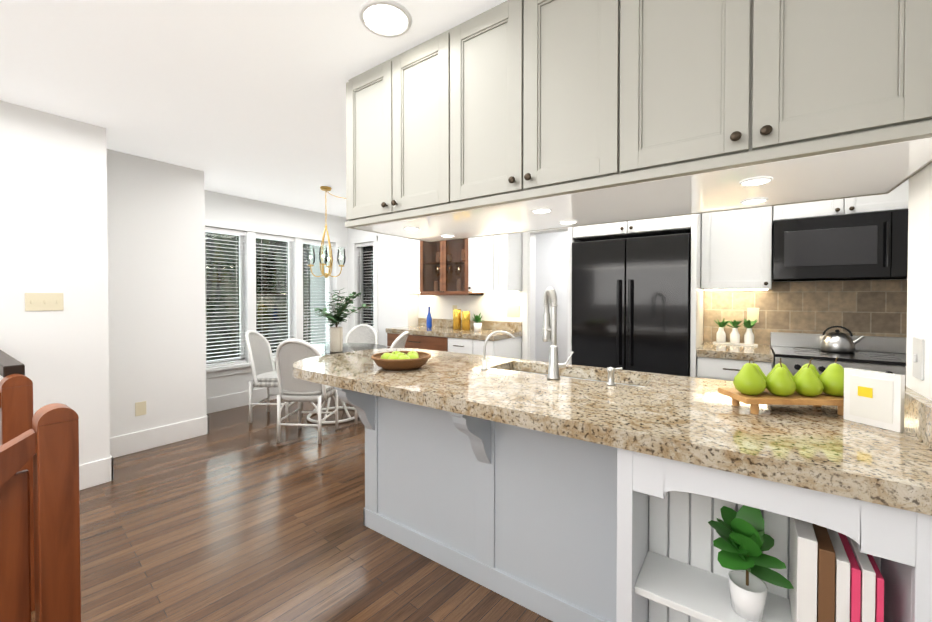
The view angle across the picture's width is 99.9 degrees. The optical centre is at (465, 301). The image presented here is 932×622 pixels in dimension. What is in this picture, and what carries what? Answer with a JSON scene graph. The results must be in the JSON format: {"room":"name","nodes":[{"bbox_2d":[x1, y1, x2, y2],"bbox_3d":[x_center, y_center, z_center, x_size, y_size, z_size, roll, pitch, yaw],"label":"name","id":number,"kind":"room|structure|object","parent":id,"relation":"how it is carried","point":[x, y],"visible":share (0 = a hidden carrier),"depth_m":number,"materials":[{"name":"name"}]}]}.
{"room":"kitchen","nodes":[
{"label":"kitchen","id":0,"kind":"room"},
{"bbox_2d":[0,0,506,217],"bbox_3d":[-0.459,-1.238,2.157,7.800,0.050,8.200,1,1,35],"label":"ceiling","id":1,"kind":"structure","parent":0,"point":[244,98],"depth_m":2.09,"materials":[{"name":"white paint"}]},
{"bbox_2d":[306,186,345,277],"bbox_3d":[-1.326,-0.746,4.255,0.662,0.984,0.522,1,1,35],"label":"chandelier","id":2,"kind":"object","parent":1,"relation":"hanging from","point":[327,258],"visible":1,"depth_m":4.26,"materials":[{"name":"gold metal"}]},
{"bbox_2d":[359,0,411,37],"bbox_3d":[-0.341,-1.203,1.668,0.223,0.021,0.223,0,1,26],"label":"recessed light","id":3,"kind":"object","parent":1,"relation":"in","point":[388,18],"visible":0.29,"depth_m":1.64,"materials":[{"name":"white plastic"}]},
{"bbox_2d":[345,24,528,239],"bbox_3d":[-0.136,-0.823,2.190,0.775,0.778,0.700,1,1,35],"label":"upper cabinet","id":4,"kind":"object","parent":1,"relation":"attached to","point":[403,113],"depth_m":1.89,"materials":[{"name":"grey wood"}]},
{"bbox_2d":[461,0,672,227],"bbox_3d":[0.420,-0.818,1.794,0.838,0.778,0.700,1,1,35],"label":"upper cabinet","id":5,"kind":"object","parent":1,"relation":"attached to","point":[512,116],"depth_m":1.47,"materials":[{"name":"grey wood"}]},
{"bbox_2d":[641,0,931,211],"bbox_3d":[1.000,-0.812,1.382,0.833,0.778,0.700,1,1,35],"label":"upper cabinet","id":6,"kind":"object","parent":1,"relation":"attached to","point":[743,102],"depth_m":1.09,"materials":[{"name":"grey wood"}]},
{"bbox_2d":[31,394,552,621],"bbox_3d":[-0.459,1.312,2.189,7.800,0.050,8.200,1,1,35],"label":"floor","id":7,"kind":"structure","parent":0,"point":[234,515],"depth_m":2.09,"materials":[{"name":"brown wood"}]},
{"bbox_2d":[0,350,32,401],"bbox_3d":[-2.338,0.777,1.966,1.258,1.025,0.085,1,1,35],"label":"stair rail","id":8,"kind":"object","parent":7,"relation":"on","point":[15,386],"depth_m":1.61,"materials":[{"name":"brown wood"}]},
{"bbox_2d":[0,398,80,621],"bbox_3d":[-1.526,0.811,0.745,0.082,0.990,1.136,1,1,35],"label":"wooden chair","id":9,"kind":"object","parent":7,"relation":"on","point":[40,573],"depth_m":1.13,"materials":[{"name":"brown wood"}]},
{"bbox_2d":[245,330,302,422],"bbox_3d":[-2.112,0.787,4.278,0.521,0.946,0.444,0,1,-1],"label":"chair","id":10,"kind":"object","parent":7,"relation":"on","point":[264,372],"visible":0.73,"depth_m":4.27,"materials":[{"name":"white wicker"}]},
{"bbox_2d":[275,339,337,443],"bbox_3d":[-1.488,0.795,3.659,0.444,0.946,0.521,0,1,4],"label":"chair","id":11,"kind":"object","parent":7,"relation":"on","point":[289,353],"visible":0.92,"depth_m":3.51,"materials":[{"name":"white wood"}]},
{"bbox_2d":[307,343,386,423],"bbox_3d":[-1.439,0.889,4.292,1.120,0.738,1.120,1,1,35],"label":"dining table","id":12,"kind":"object","parent":7,"relation":"on","point":[323,349],"visible":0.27,"depth_m":4.32,"materials":[{"name":"white wood"}]},
{"bbox_2d":[314,288,372,351],"bbox_3d":[-1.278,0.192,4.055,0.564,0.660,0.783,1,1,35],"label":"vase","id":13,"kind":"object","parent":12,"relation":"on","point":[336,338],"visible":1,"depth_m":4.02,"materials":[{"name":"green plant"}]},
{"bbox_2d":[345,324,377,343],"bbox_3d":[-1.382,0.777,5.003,0.444,0.946,0.521,0,1,5],"label":"chair","id":14,"kind":"object","parent":7,"relation":"on","point":[363,333],"visible":0.27,"depth_m":5.19,"materials":[{"name":"white wicker"}]},
{"bbox_2d":[355,331,408,423],"bbox_3d":[-0.873,0.788,4.197,0.521,0.946,0.444,0,1,9],"label":"chair","id":15,"kind":"object","parent":7,"relation":"on","point":[400,341],"visible":0.27,"depth_m":4.05,"materials":[{"name":"white wood"}]},
{"bbox_2d":[386,318,521,358],"bbox_3d":[-0.183,0.745,4.651,1.570,1.020,0.650,1,1,35],"label":"base cabinet","id":16,"kind":"object","parent":7,"relation":"on","point":[441,335],"visible":0.19,"depth_m":4.40,"materials":[{"name":"white wood"}]},
{"bbox_2d":[426,307,431,327],"bbox_3d":[-0.461,0.198,4.900,0.070,0.265,0.068,1,1,35],"label":"bottle","id":17,"kind":"object","parent":16,"relation":"on","point":[429,322],"visible":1,"depth_m":4.88,"materials":[{"name":"blue glass"}]},
{"bbox_2d":[386,318,521,340],"bbox_3d":[-0.176,0.313,4.654,1.570,0.155,0.627,1,1,35],"label":"countertop","id":18,"kind":"structure","parent":16,"relation":"on","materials":[{"name":"stone"}]},
{"bbox_2d":[453,309,460,329],"bbox_3d":[-0.107,0.214,4.673,0.098,0.240,0.098,0,1,23],"label":"canister","id":19,"kind":"object","parent":16,"relation":"on","point":[457,319],"depth_m":4.63,"materials":[{"name":"gold metal"}]},
{"bbox_2d":[459,310,469,329],"bbox_3d":[-0.001,0.225,4.598,0.098,0.220,0.098,0,1,23],"label":"canister","id":20,"kind":"object","parent":16,"relation":"on","point":[465,314],"depth_m":4.56,"materials":[{"name":"gold metal"}]},
{"bbox_2d":[471,313,483,330],"bbox_3d":[0.123,0.232,4.488,0.187,0.209,0.165,1,1,35],"label":"plant","id":21,"kind":"object","parent":16,"relation":"on","point":[477,325],"visible":1,"depth_m":4.45,"materials":[{"name":"green plant"}]},
{"bbox_2d":[323,368,931,621],"bbox_3d":[0.431,0.859,1.783,2.200,0.864,0.920,1,1,35],"label":"kitchen island","id":22,"kind":"object","parent":7,"relation":"on","point":[577,493],"depth_m":1.52,"materials":[{"name":"grey wood"}]},
{"bbox_2d":[292,348,931,515],"bbox_3d":[0.226,0.439,1.936,2.718,0.140,1.000,1,1,35],"label":"island countertop","id":23,"kind":"structure","parent":22,"relation":"on","point":[682,419],"depth_m":1.28,"materials":[{"name":"beige stone"}]},
{"bbox_2d":[371,349,430,370],"bbox_3d":[-0.359,0.319,2.179,0.332,0.094,0.332,1,1,35],"label":"fruit bowl","id":24,"kind":"object","parent":23,"relation":"on","point":[396,360],"visible":1,"depth_m":2.08,"materials":[{"name":"brown wood"}]},
{"bbox_2d":[481,330,513,369],"bbox_3d":[0.164,0.262,2.120,0.166,0.210,0.122,1,1,35],"label":"faucet","id":25,"kind":"object","parent":23,"relation":"on","point":[484,363],"visible":0.98,"depth_m":2.11,"materials":[{"name":"silver metal"}]},
{"bbox_2d":[542,287,573,379],"bbox_3d":[0.438,0.149,1.931,0.194,0.440,0.176,1,1,35],"label":"faucet","id":26,"kind":"object","parent":23,"relation":"on","point":[549,332],"visible":1,"depth_m":1.87,"materials":[{"name":"silver metal"}]},
{"bbox_2d":[606,367,621,385],"bbox_3d":[0.659,0.332,1.746,0.063,0.078,0.054,1,1,35],"label":"soap dispenser","id":27,"kind":"object","parent":23,"relation":"on","point":[610,370],"visible":1,"depth_m":1.74,"materials":[{"name":"silver metal"}]},
{"bbox_2d":[718,357,843,415],"bbox_3d":[1.114,0.283,1.359,0.375,0.188,0.160,0,1,3],"label":"pears","id":28,"kind":"object","parent":23,"relation":"on","point":[781,384],"visible":0.98,"depth_m":1.31,"materials":[{"name":"green food"}]},
{"bbox_2d":[843,368,904,432],"bbox_3d":[1.241,0.296,1.197,0.022,0.165,0.132,0,1,-20],"label":"photo frame","id":29,"kind":"object","parent":23,"relation":"on","point":[875,398],"visible":1,"depth_m":1.18,"materials":[{"name":"white"}]},
{"bbox_2d":[708,505,793,621],"bbox_3d":[0.793,0.727,1.102,0.195,0.286,0.181,1,1,35],"label":"potted plant","id":30,"kind":"object","parent":22,"relation":"in","point":[743,541],"visible":1,"depth_m":1.08,"materials":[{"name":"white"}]},
{"bbox_2d":[789,517,883,621],"bbox_3d":[0.946,0.728,1.016,0.152,0.285,0.200,1,1,35],"label":"books","id":31,"kind":"object","parent":22,"relation":"in","point":[834,576],"visible":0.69,"depth_m":0.95,"materials":[{"name":"white paper"}]},
{"bbox_2d":[572,233,690,376],"bbox_3d":[1.459,0.376,3.417,0.900,1.790,0.696,1,1,35],"label":"fridge","id":32,"kind":"object","parent":7,"relation":"on","point":[631,303],"visible":0.67,"depth_m":3.13,"materials":[{"name":"black metal"}]},
{"bbox_2d":[696,342,773,380],"bbox_3d":[2.854,0.823,2.492,2.357,0.920,0.650,1,1,35],"label":"base cabinet","id":33,"kind":"object","parent":7,"relation":"on","point":[721,362],"visible":0.19,"depth_m":2.85,"materials":[{"name":"white wood"}]},
{"bbox_2d":[696,342,773,361],"bbox_3d":[2.861,0.390,2.496,2.357,0.055,0.627,1,1,35],"label":"countertop","id":34,"kind":"structure","parent":33,"relation":"on","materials":[{"name":"stone"}]},
{"bbox_2d":[713,319,757,345],"bbox_3d":[2.203,0.243,3.211,0.302,0.218,0.146,1,1,35],"label":"pots","id":35,"kind":"object","parent":33,"relation":"on","point":[735,336],"visible":0.98,"depth_m":3.19,"materials":[{"name":"white ceramic"}]},
{"bbox_2d":[770,332,906,385],"bbox_3d":[2.564,0.765,2.673,0.754,1.030,0.636,1,1,35],"label":"range","id":36,"kind":"object","parent":7,"relation":"on","point":[795,352],"visible":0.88,"depth_m":2.67,"materials":[{"name":"silver metal"}]},
{"bbox_2d":[820,326,864,352],"bbox_3d":[2.650,0.263,2.763,0.232,0.181,0.184,1,1,35],"label":"kettle","id":37,"kind":"object","parent":36,"relation":"on","point":[837,341],"visible":1,"depth_m":2.73,"materials":[{"name":"silver metal"}]},
{"bbox_2d":[0,100,931,464],"bbox_3d":[-0.474,0.037,2.153,7.800,2.500,8.150,1,1,35],"label":"wall","id":38,"kind":"structure","parent":0,"point":[102,238],"depth_m":3.21,"materials":[{"name":"white paint"}]},
{"bbox_2d":[25,293,63,310],"bbox_3d":[-2.708,0.002,2.519,0.014,0.115,0.170,1,1,35],"label":"light switch","id":39,"kind":"object","parent":38,"relation":"attached to","point":[43,301],"depth_m":2.52,"materials":[{"name":"beige plastic"}]},
{"bbox_2d":[135,401,145,415],"bbox_3d":[-2.767,0.912,3.334,0.006,0.115,0.075,1,1,35],"label":"outlet","id":40,"kind":"object","parent":38,"relation":"attached to","point":[140,407],"depth_m":3.33,"materials":[{"name":"beige plastic"}]},
{"bbox_2d":[205,226,245,235],"label":"window blinds","id":41,"kind":"object","parent":38,"relation":"attached to","point":[240,233],"depth_m":4.55,"materials":[{"name":"white"}]},
{"bbox_2d":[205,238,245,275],"label":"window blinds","id":42,"kind":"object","parent":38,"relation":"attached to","point":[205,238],"depth_m":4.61,"materials":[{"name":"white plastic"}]},
{"bbox_2d":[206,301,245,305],"label":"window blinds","id":43,"kind":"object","parent":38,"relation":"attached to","point":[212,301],"depth_m":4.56,"materials":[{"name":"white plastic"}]},
{"bbox_2d":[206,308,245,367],"label":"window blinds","id":44,"kind":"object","parent":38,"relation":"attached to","point":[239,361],"depth_m":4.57,"materials":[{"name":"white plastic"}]},
{"bbox_2d":[256,233,293,281],"label":"window blinds","id":45,"kind":"object","parent":38,"relation":"attached to","point":[258,235],"depth_m":5.08,"materials":[{"name":"white plastic"}]},
{"bbox_2d":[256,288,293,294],"label":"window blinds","id":46,"kind":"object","parent":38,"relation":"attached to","point":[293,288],"depth_m":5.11,"materials":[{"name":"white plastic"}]},
{"bbox_2d":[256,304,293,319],"label":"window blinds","id":47,"kind":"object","parent":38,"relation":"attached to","point":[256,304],"depth_m":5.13,"materials":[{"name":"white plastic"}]},
{"bbox_2d":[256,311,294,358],"label":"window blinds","id":48,"kind":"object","parent":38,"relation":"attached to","point":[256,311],"depth_m":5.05,"materials":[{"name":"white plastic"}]},
{"bbox_2d":[205,233,372,359],"bbox_3d":[-2.144,-0.055,5.036,0.705,1.590,2.115,1,1,35],"label":"window","id":49,"kind":"structure","parent":38,"relation":"in","point":[368,288],"depth_m":5.49,"materials":[{"name":"clear glass"}]},
{"bbox_2d":[303,249,311,288],"label":"window blinds","id":50,"kind":"object","parent":38,"relation":"attached to","point":[308,249],"depth_m":5.43,"materials":[{"name":"white plastic"}]},
{"bbox_2d":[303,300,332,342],"label":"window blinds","id":51,"kind":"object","parent":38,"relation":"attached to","point":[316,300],"depth_m":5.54,"materials":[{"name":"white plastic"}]},
{"bbox_2d":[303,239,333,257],"label":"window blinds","id":52,"kind":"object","parent":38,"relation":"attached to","point":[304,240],"depth_m":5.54,"materials":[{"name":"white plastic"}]},
{"bbox_2d":[79,219,567,490],"bbox_3d":[-2.068,0.195,2.552,3.740,2.175,6.550,1,1,35],"label":"trim","id":53,"kind":"structure","parent":38,"relation":"attached to","point":[95,473],"depth_m":4.68,"materials":[{"name":"white wood"}]},
{"bbox_2d":[356,242,372,246],"label":"window blinds","id":54,"kind":"object","parent":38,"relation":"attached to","point":[370,243],"depth_m":5.75,"materials":[{"name":"white"}]},
{"bbox_2d":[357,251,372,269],"label":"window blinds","id":55,"kind":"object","parent":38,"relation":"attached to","point":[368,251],"depth_m":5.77,"materials":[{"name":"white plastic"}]},
{"bbox_2d":[404,238,439,291],"bbox_3d":[-0.575,-0.496,5.112,0.318,0.750,0.327,1,1,35],"label":"upper cabinet","id":56,"kind":"object","parent":38,"relation":"attached to","point":[422,258],"depth_m":4.94,"materials":[{"name":"white wood"}]},
{"bbox_2d":[464,235,499,291],"bbox_3d":[0.260,-0.488,4.519,0.442,0.750,0.327,1,1,35],"label":"upper cabinet","id":57,"kind":"object","parent":38,"relation":"attached to","point":[476,265],"depth_m":4.39,"materials":[{"name":"white wood"}]},
{"bbox_2d":[500,232,521,291],"bbox_3d":[0.447,-0.487,4.385,0.234,0.750,0.327,1,1,35],"label":"upper cabinet","id":58,"kind":"object","parent":38,"relation":"attached to","point":[510,244],"depth_m":4.25,"materials":[{"name":"white wood"}]},
{"bbox_2d":[507,305,519,316],"bbox_3d":[0.545,0.112,4.519,0.160,0.130,0.008,1,1,35],"label":"outlet","id":59,"kind":"object","parent":38,"relation":"attached to","point":[512,310],"depth_m":4.51,"materials":[{"name":"beige plastic"}]},
{"bbox_2d":[568,215,698,241],"bbox_3d":[1.481,-0.893,3.467,0.949,0.666,0.616,1,1,35],"label":"upper cabinet","id":60,"kind":"object","parent":38,"relation":"attached to","point":[690,224],"depth_m":3.21,"materials":[{"name":"white wood"}]},
{"bbox_2d":[691,214,700,237],"bbox_3d":[2.846,-0.881,2.496,2.401,0.666,0.616,1,1,35],"label":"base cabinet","id":61,"kind":"object","parent":38,"relation":"attached to","point":[695,218],"depth_m":2.92,"materials":[{"name":"white wood"}]},
{"bbox_2d":[701,206,776,290],"bbox_3d":[2.169,-0.471,3.154,0.452,0.750,0.316,1,1,35],"label":"upper cabinet","id":62,"kind":"object","parent":38,"relation":"attached to","point":[736,250],"depth_m":3.03,"materials":[{"name":"white wood"}]},
{"bbox_2d":[747,308,758,322],"bbox_3d":[2.358,0.114,3.219,0.080,0.120,0.008,1,1,35],"label":"outlet","id":63,"kind":"object","parent":38,"relation":"attached to","point":[752,313],"depth_m":3.21,"materials":[{"name":"beige plastic"}]},
{"bbox_2d":[704,280,906,344],"bbox_3d":[3.040,0.104,2.744,2.357,0.509,0.010,1,1,35],"label":"tile backsplash","id":64,"kind":"structure","parent":38,"relation":"attached to","point":[870,308],"depth_m":3.00,"materials":[{"name":"tile"}]},
{"bbox_2d":[777,197,856,220],"bbox_3d":[2.533,-0.717,2.892,0.434,0.250,0.316,1,1,35],"label":"upper cabinet","id":65,"kind":"object","parent":38,"relation":"attached to","point":[844,206],"depth_m":2.75,"materials":[{"name":"white wood"}]},
{"bbox_2d":[772,209,907,280],"bbox_3d":[2.636,-0.371,2.759,0.756,0.430,0.420,1,1,35],"label":"microwave","id":66,"kind":"object","parent":65,"relation":"attached to","point":[867,246],"visible":0.75,"depth_m":2.63,"materials":[{"name":"black metal"}]},
{"bbox_2d":[857,179,908,213],"bbox_3d":[2.800,-0.715,2.703,0.432,0.250,0.316,1,1,35],"label":"upper cabinet","id":67,"kind":"object","parent":38,"relation":"attached to","point":[898,198],"depth_m":2.56,"materials":[{"name":"white wood"}]},
{"bbox_2d":[904,386,931,447],"bbox_3d":[1.220,0.329,1.013,0.030,0.104,0.650,1,1,35],"label":"backsplash","id":68,"kind":"structure","parent":38,"relation":"attached to","point":[917,408],"depth_m":1.09,"materials":[{"name":"beige stone"}]},
{"bbox_2d":[912,337,924,379],"bbox_3d":[1.347,0.170,1.172,0.014,0.120,0.075,1,1,35],"label":"outlet","id":69,"kind":"object","parent":38,"relation":"attached to","point":[918,343],"depth_m":1.16,"materials":[{"name":"beige plastic"}]},
{"bbox_2d":[923,345,924,379],"bbox_3d":[1.248,0.192,1.034,0.014,0.120,0.075,1,1,35],"label":"outlet","id":70,"kind":"object","parent":38,"relation":"attached to","point":[923,345],"depth_m":1.14,"materials":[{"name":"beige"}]},
{"label":"outside","id":71,"kind":"structure","parent":0,"visible":0},
{"bbox_2d":[205,232,310,361],"bbox_3d":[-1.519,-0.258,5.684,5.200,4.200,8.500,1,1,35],"label":"window blinds","id":72,"kind":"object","parent":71,"point":[231,285],"depth_m":6.77,"materials":[{"name":"white plastic"}]}
]}

